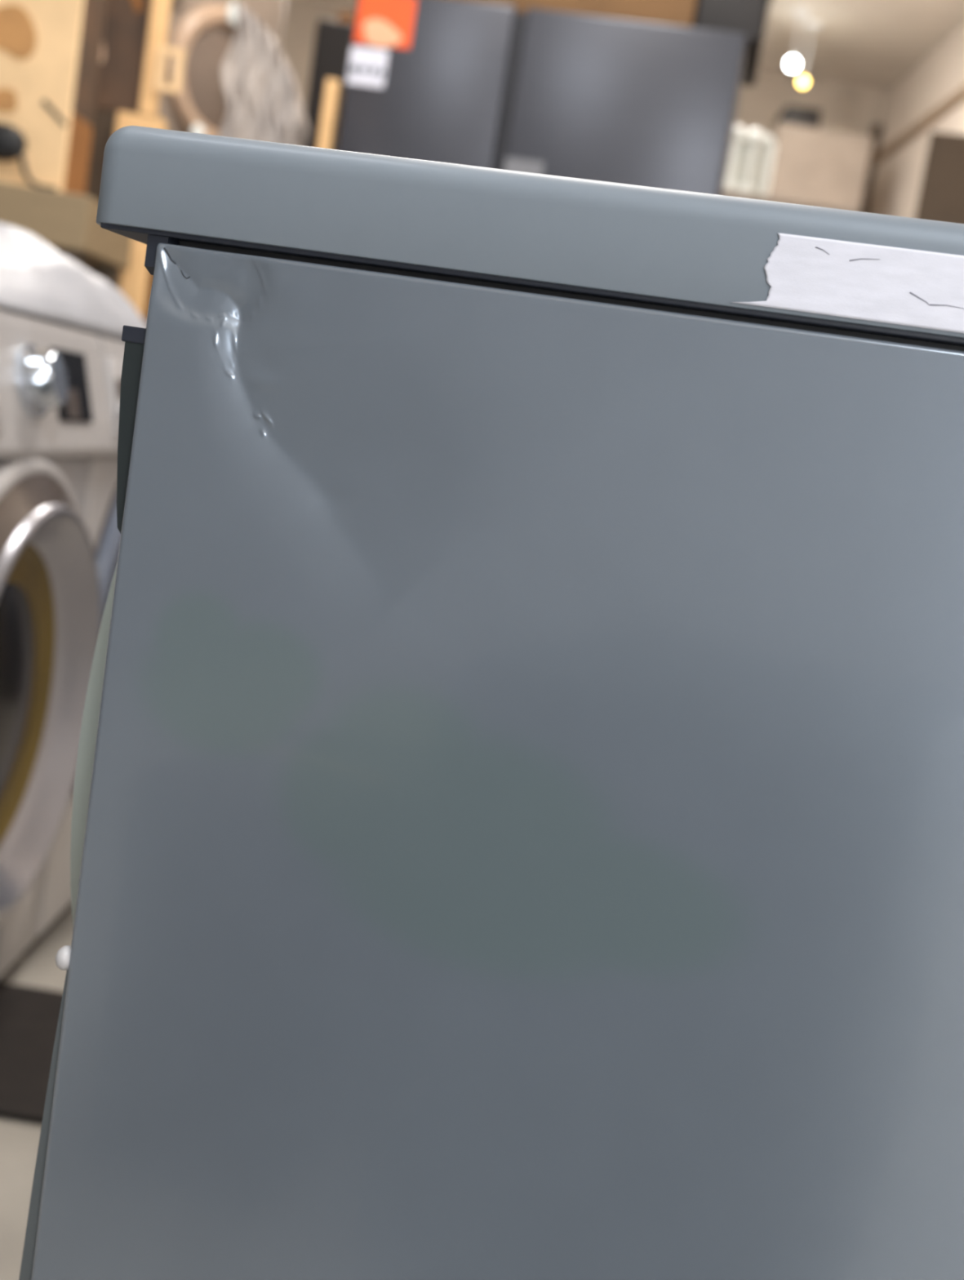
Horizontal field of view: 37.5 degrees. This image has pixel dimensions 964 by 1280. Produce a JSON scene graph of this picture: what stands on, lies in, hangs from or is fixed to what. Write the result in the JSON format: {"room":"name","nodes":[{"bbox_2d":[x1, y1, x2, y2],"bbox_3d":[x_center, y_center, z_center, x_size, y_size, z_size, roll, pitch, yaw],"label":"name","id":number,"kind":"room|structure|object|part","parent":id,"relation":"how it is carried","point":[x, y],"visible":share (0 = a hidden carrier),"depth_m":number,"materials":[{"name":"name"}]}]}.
{"room":"appliance store","nodes":[
{"label":"appliance store","id":0,"kind":"room"},
{"bbox_2d":[0,906,73,1279],"bbox_3d":[-0.398,0.478,2.296,4.180,0.100,11.400,9,8,0],"label":"floor","id":1,"kind":"structure","parent":0,"point":[19,1140],"depth_m":1.48,"materials":[{"name":"concrete"}]},
{"bbox_2d":[0,982,62,1124],"bbox_3d":[-0.785,0.447,1.690,0.800,0.008,0.325,9,8,0],"label":"floor mat","id":2,"kind":"object","parent":1,"relation":"on","point":[29,1015],"visible":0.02,"depth_m":1.68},
{"bbox_2d":[0,308,114,981],"bbox_3d":[-0.792,0.029,1.594,0.595,0.853,0.596,9,8,0],"label":"washing machine","id":3,"kind":"object","parent":1,"relation":"on","point":[55,415],"visible":0.95,"depth_m":1.69,"materials":[{"name":"white metal"}]},
{"bbox_3d":[-0.495,-0.246,1.343,0.035,0.102,0.170,9,8,0],"label":"detergent drawer","id":4,"kind":"part","parent":3,"relation":"part of","materials":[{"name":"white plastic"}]},
{"bbox_3d":[-0.654,0.448,1.650,0.040,0.060,0.576,9,8,0],"label":"kick plate","id":5,"kind":"part","parent":3,"relation":"part of","materials":[{"name":"black rubber"}]},
{"bbox_3d":[-0.541,0.075,1.596,0.018,0.280,0.280,9,8,0],"label":"porthole glass","id":6,"kind":"part","parent":3,"relation":"part of","materials":[{"name":"black glass"}]},
{"bbox_3d":[-0.541,0.075,1.596,0.027,0.572,0.572,9,8,0],"label":"door","id":7,"kind":"part","parent":3,"relation":"part of","materials":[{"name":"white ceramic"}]},
{"bbox_3d":[-0.477,-0.279,1.540,0.049,0.079,0.080,9,8,0],"label":"knob","id":8,"kind":"part","parent":3,"relation":"part of","materials":[{"name":"silver metal"}]},
{"bbox_2d":[0,182,132,289],"bbox_3d":[-1.440,-0.362,2.703,1.362,1.106,0.300,9,8,0],"label":"shelf","id":9,"kind":"object","parent":1,"relation":"on","point":[65,221],"visible":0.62,"depth_m":2.49,"materials":[{"name":"brown wood"}]},
{"bbox_2d":[0,122,57,190],"bbox_3d":[-0.818,-0.854,2.506,0.155,0.105,0.045,9,8,0],"label":"bag","id":10,"kind":"object","parent":9,"relation":"on","point":[13,144],"visible":1,"depth_m":2.49,"materials":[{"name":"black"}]},
{"bbox_2d":[0,0,106,195],"bbox_3d":[-1.016,-1.196,2.572,0.640,0.695,0.132,9,8,0],"label":"wooden board","id":11,"kind":"object","parent":9,"relation":"on","point":[51,50],"visible":0.82,"depth_m":2.54,"materials":[{"name":"beige wood"}]},
{"bbox_2d":[0,88,17,112],"bbox_3d":[-0.856,-0.965,2.536,0.053,0.042,0.001,9,8,0],"label":"picture","id":12,"kind":"object","parent":11,"relation":"attached to","point":[8,96],"depth_m":2.54},
{"bbox_2d":[0,4,36,59],"bbox_3d":[-0.838,-1.081,2.519,0.100,0.091,0.001,9,8,0],"label":"picture","id":13,"kind":"object","parent":11,"relation":"attached to","point":[18,23],"depth_m":2.52},
{"bbox_3d":[-0.808,-0.200,2.608,0.040,1.012,0.050,9,8,0],"label":"post","id":14,"kind":"part","parent":9,"relation":"part of","materials":[{"name":"white"}]},
{"bbox_3d":[-0.804,-0.231,2.825,0.040,1.012,0.050,9,8,0],"label":"post","id":15,"kind":"part","parent":9,"relation":"part of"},
{"bbox_2d":[22,334,124,955],"bbox_3d":[-0.781,-0.055,2.190,0.595,0.853,0.596,9,8,0],"label":"washing machine","id":16,"kind":"object","parent":1,"relation":"on","point":[100,522],"visible":0.05,"depth_m":1.94,"materials":[{"name":"white metal"}]},
{"bbox_3d":[-0.643,0.364,2.246,0.040,0.060,0.576,9,8,0],"label":"kick plate","id":17,"kind":"part","parent":16,"relation":"part of","materials":[{"name":"black rubber"}]},
{"bbox_2d":[0,222,146,340],"bbox_3d":[-0.720,-0.490,1.773,0.480,0.132,1.021,9,8,0],"label":"plastic cover","id":18,"kind":"object","parent":16,"relation":"on","point":[37,281],"visible":0.88,"depth_m":1.75,"materials":[{"name":"white plastic"}]},
{"bbox_3d":[-0.530,-0.009,2.192,0.027,0.572,0.572,9,8,0],"label":"door","id":19,"kind":"part","parent":16,"relation":"part of","materials":[{"name":"plastic"}]},
{"bbox_3d":[-0.484,-0.329,1.939,0.035,0.102,0.170,9,8,0],"label":"detergent drawer","id":20,"kind":"part","parent":16,"relation":"part of","materials":[{"name":"white plastic"}]},
{"bbox_2d":[84,109,116,273],"bbox_3d":[-0.988,-0.435,2.957,0.334,1.319,0.100,9,8,0],"label":"carton","id":21,"kind":"object","parent":1,"relation":"on","point":[104,122],"visible":0.16,"depth_m":2.83,"materials":[{"name":"brown cardboard"}]},
{"bbox_2d":[94,0,151,113],"bbox_3d":[-0.728,-1.370,2.810,0.196,0.632,0.082,9,8,0],"label":"carton","id":22,"kind":"object","parent":21,"relation":"on","point":[126,22],"visible":0.25,"depth_m":2.80,"materials":[{"name":"cardboard"}]},
{"bbox_2d":[100,42,104,62],"bbox_3d":[-0.765,-1.176,2.797,0.049,0.071,0.001,9,8,0],"label":"picture","id":23,"kind":"object","parent":22,"relation":"attached to","point":[102,59],"depth_m":2.80},
{"bbox_2d":[131,0,144,13],"bbox_3d":[-0.691,-1.293,2.780,0.075,0.120,0.001,9,8,0],"label":"picture","id":24,"kind":"object","parent":22,"relation":"attached to","point":[137,6],"depth_m":2.79,"materials":[{"name":"brown cardboard"}]},
{"bbox_2d":[114,110,167,319],"bbox_3d":[-0.776,-0.395,2.910,0.090,1.319,0.045,9,8,0],"label":"carton","id":25,"kind":"object","parent":1,"relation":"on","point":[134,281],"visible":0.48,"depth_m":2.84,"materials":[{"name":"orange cardboard"}]},
{"bbox_2d":[138,0,185,116],"bbox_3d":[-0.590,-1.343,2.767,0.078,0.632,0.044,9,8,0],"label":"carton","id":26,"kind":"object","parent":25,"relation":"on","point":[157,51],"visible":0.99,"depth_m":2.78,"materials":[{"name":"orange cardboard"}]},
{"bbox_2d":[143,273,153,322],"bbox_3d":[-0.891,-0.402,3.505,0.300,1.131,0.420,16,10,39],"label":"carton","id":27,"kind":"object","parent":1,"relation":"on","point":[150,277],"visible":0.02,"depth_m":3.28,"materials":[{"name":"brown cardboard"}]},
{"bbox_2d":[157,0,286,135],"bbox_3d":[-0.805,-1.357,3.373,0.515,0.800,0.470,16,10,39],"label":"washing machine","id":28,"kind":"object","parent":27,"relation":"on","point":[206,29],"visible":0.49,"depth_m":3.23,"materials":[{"name":"beige plastic"}]},
{"bbox_3d":[-0.592,-1.295,3.285,0.030,0.320,0.320,16,10,39],"label":"door","id":29,"kind":"part","parent":28,"relation":"part of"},
{"bbox_3d":[-0.590,-1.295,3.283,0.016,0.232,0.232,16,10,39],"label":"porthole glass","id":30,"kind":"part","parent":28,"relation":"part of","materials":[{"name":"grey glass"}]},
{"bbox_2d":[305,18,353,146],"bbox_3d":[-0.323,-0.813,4.346,0.560,1.875,0.580,9,8,0],"label":"freezer","id":31,"kind":"object","parent":1,"relation":"on","point":[332,42],"visible":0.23,"depth_m":3.94,"materials":[{"name":"black metal"}]},
{"bbox_2d":[337,11,355,23],"bbox_3d":[-0.272,-1.756,4.188,0.255,0.030,0.430,9,8,0],"label":"board","id":32,"kind":"object","parent":31,"relation":"on","point":[344,17],"visible":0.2,"depth_m":3.97,"materials":[{"name":"brown cardboard"}]},
{"bbox_2d":[317,78,344,149],"bbox_3d":[-0.468,-0.556,3.496,0.032,1.566,0.140,9,8,0],"label":"carton","id":33,"kind":"object","parent":1,"relation":"on","point":[334,90],"visible":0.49,"depth_m":3.33,"materials":[{"name":"orange cardboard"}]},
{"bbox_2d":[18,125,963,1279],"bbox_3d":[0.147,0.263,0.837,0.638,0.898,0.598,11,8,12],"label":"washing machine","id":34,"kind":"object","parent":1,"relation":"on","point":[517,826],"visible":1,"depth_m":0.54,"materials":[{"name":"grey paint"}]},
{"bbox_3d":[-0.113,0.029,0.872,0.039,0.495,0.495,11,8,12],"label":"door","id":35,"kind":"part","parent":34,"relation":"part of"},
{"bbox_2d":[96,125,963,338],"bbox_3d":[0.218,-0.157,0.777,0.630,0.040,0.597,11,8,12],"label":"appliance top panel","id":36,"kind":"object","parent":34,"relation":"on","point":[654,242],"depth_m":0.52,"materials":[{"name":"grey paint"}]},
{"bbox_2d":[336,0,747,195],"bbox_3d":[0.066,-0.595,3.646,0.890,1.765,0.698,10,8,7],"label":"fridge","id":37,"kind":"object","parent":1,"relation":"on","point":[458,82],"visible":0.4,"depth_m":3.21,"materials":[{"name":"metal"}]},
{"bbox_2d":[349,64,384,76],"bbox_3d":[-0.263,-1.307,3.256,0.081,0.020,0.002,10,8,7],"label":"print","id":38,"kind":"object","parent":37,"relation":"attached to","point":[353,68],"depth_m":3.26},
{"bbox_2d":[363,18,401,47],"bbox_3d":[-0.228,-1.385,3.241,0.093,0.060,0.002,10,8,7],"label":"print","id":39,"kind":"object","parent":37,"relation":"attached to","point":[378,32],"depth_m":3.24},
{"bbox_3d":[-0.181,-0.944,3.321,0.369,1.062,0.063,10,8,7],"label":"door","id":40,"kind":"part","parent":37,"relation":"part of","materials":[{"name":"metal"}]},
{"bbox_2d":[469,0,697,26],"bbox_3d":[0.175,-1.575,3.493,0.720,0.223,0.480,10,8,7],"label":"carton","id":41,"kind":"object","parent":37,"relation":"on","point":[677,12],"visible":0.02,"depth_m":3.24,"materials":[{"name":"cardboard"}]},
{"bbox_3d":[0.266,-0.865,3.263,0.497,1.062,0.063,10,8,7],"label":"door","id":42,"kind":"part","parent":37,"relation":"part of","materials":[{"name":"metal"}]},
{"bbox_2d":[693,0,770,86],"bbox_3d":[0.597,-1.480,3.387,0.160,0.200,0.380,10,8,7],"label":"case","id":43,"kind":"object","parent":37,"relation":"on","point":[749,17],"visible":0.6,"depth_m":3.21,"materials":[{"name":"black metal"}]},
{"bbox_2d":[724,189,857,211],"bbox_3d":[0.738,-0.584,4.702,0.590,1.656,0.500,9,8,0],"label":"carton","id":44,"kind":"object","parent":1,"relation":"on","point":[726,193],"visible":0.06,"depth_m":4.34,"materials":[{"name":"cardboard"}]},
{"bbox_2d":[724,125,776,195],"bbox_3d":[0.835,-1.487,4.446,0.155,0.219,0.059,9,8,0],"label":"radiator","id":45,"kind":"object","parent":44,"relation":"on","point":[751,163],"visible":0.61,"depth_m":4.45,"materials":[{"name":"white metal"}]},
{"bbox_3d":[0.785,-1.496,4.442,0.052,0.216,0.052,9,8,0],"label":"post","id":46,"kind":"part","parent":45,"relation":"part of","materials":[{"name":"white plastic"}]},
{"bbox_3d":[0.838,-1.488,4.442,0.052,0.216,0.052,9,8,0],"label":"post","id":47,"kind":"part","parent":45,"relation":"part of","materials":[{"name":"white plastic"}]},
{"bbox_2d":[914,131,963,223],"bbox_3d":[1.406,-0.476,4.174,0.540,1.801,0.550,11,8,14],"label":"carton","id":48,"kind":"object","parent":1,"relation":"on","point":[941,193],"visible":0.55,"depth_m":3.85,"materials":[{"name":"brown cardboard"}]},
{"bbox_3d":[-0.579,-0.333,3.115,0.165,1.201,0.160,9,8,0],"label":"carton","id":49,"kind":"object","parent":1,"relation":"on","visible":0},
{"bbox_2d":[217,0,309,146],"bbox_3d":[-0.457,-1.116,3.003,0.171,0.400,0.165,9,8,0],"label":"appliance","id":50,"kind":"object","parent":49,"relation":"on","point":[264,102],"visible":0.47,"depth_m":2.93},
{"bbox_3d":[1.339,-0.631,7.158,0.500,1.249,0.560,9,8,0],"label":"carton","id":51,"kind":"object","parent":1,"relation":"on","visible":0},
{"bbox_2d":[761,122,873,211],"bbox_3d":[1.524,-1.836,6.986,0.450,1.211,0.500,9,8,0],"label":"carton","id":52,"kind":"object","parent":51,"relation":"on","point":[811,165],"visible":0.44,"depth_m":6.68,"materials":[{"name":"cardboard"}]},
{"bbox_2d":[773,104,822,128],"bbox_3d":[1.517,-2.487,6.845,0.170,0.098,0.300,9,8,0],"label":"case","id":53,"kind":"object","parent":52,"relation":"on","point":[791,113],"visible":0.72,"depth_m":6.70,"materials":[{"name":"beige"}]},
{"bbox_2d":[280,0,888,141],"bbox_3d":[-0.062,-1.772,7.681,3.980,2.900,0.100,9,8,0],"label":"wall","id":54,"kind":"structure","parent":0,"point":[847,108],"depth_m":7.45,"materials":[{"name":"beige paint"}]},
{"bbox_2d":[859,123,883,212],"bbox_3d":[1.863,-1.367,7.626,0.050,2.720,0.050,9,8,0],"label":"trim","id":55,"kind":"structure","parent":54,"relation":"attached to","point":[877,129],"depth_m":7.44,"materials":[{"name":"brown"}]},
{"bbox_2d":[317,0,963,91],"bbox_3d":[0.067,-2.456,1.877,4.180,0.100,11.400,9,8,0],"label":"ceiling","id":56,"kind":"structure","parent":0,"point":[873,44],"depth_m":6.65,"materials":[{"name":"paint"}]},
{"bbox_2d":[786,8,810,69],"bbox_3d":[1.421,-2.709,6.412,0.080,0.254,0.080,9,8,0],"label":"pendant lamp","id":57,"kind":"object","parent":56,"relation":"hanging from","point":[792,64],"visible":1,"depth_m":6.40,"materials":[{"name":"white"}]},
{"bbox_3d":[1.405,-2.608,6.426,0.048,0.048,0.048,9,8,0],"label":"bulb","id":58,"kind":"part","parent":57,"relation":"part of","materials":[{"name":"white glass"}]},
{"bbox_3d":[1.424,-2.727,6.409,0.007,0.196,0.007,9,8,0],"label":"cord","id":59,"kind":"part","parent":57,"relation":"part of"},
{"bbox_2d":[798,20,822,86],"bbox_3d":[1.506,-2.703,6.562,0.080,0.280,0.080,9,8,0],"label":"pendant lamp","id":60,"kind":"object","parent":56,"relation":"hanging from","point":[812,25],"visible":1,"depth_m":6.55,"materials":[{"name":"white"}]},
{"bbox_3d":[1.488,-2.586,6.579,0.040,0.040,0.040,9,8,0],"label":"bulb","id":61,"kind":"part","parent":60,"relation":"part of","materials":[{"name":"white glass"}]},
{"bbox_3d":[1.508,-2.718,6.560,0.007,0.230,0.007,9,8,0],"label":"cord","id":62,"kind":"part","parent":60,"relation":"part of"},
{"bbox_2d":[867,22,963,217],"bbox_3d":[1.850,-0.671,2.094,0.100,2.900,11.200,9,8,0],"label":"wall","id":63,"kind":"structure","parent":0,"point":[897,180],"depth_m":6.73,"materials":[{"name":"paint"}]},
{"bbox_2d":[872,86,963,166],"bbox_3d":[2.016,-2.183,5.111,0.020,0.055,4.800,9,8,0],"label":"trim","id":64,"kind":"structure","parent":63,"relation":"attached to","point":[957,97],"depth_m":6.58,"materials":[{"name":"brown wood"}]}
]}

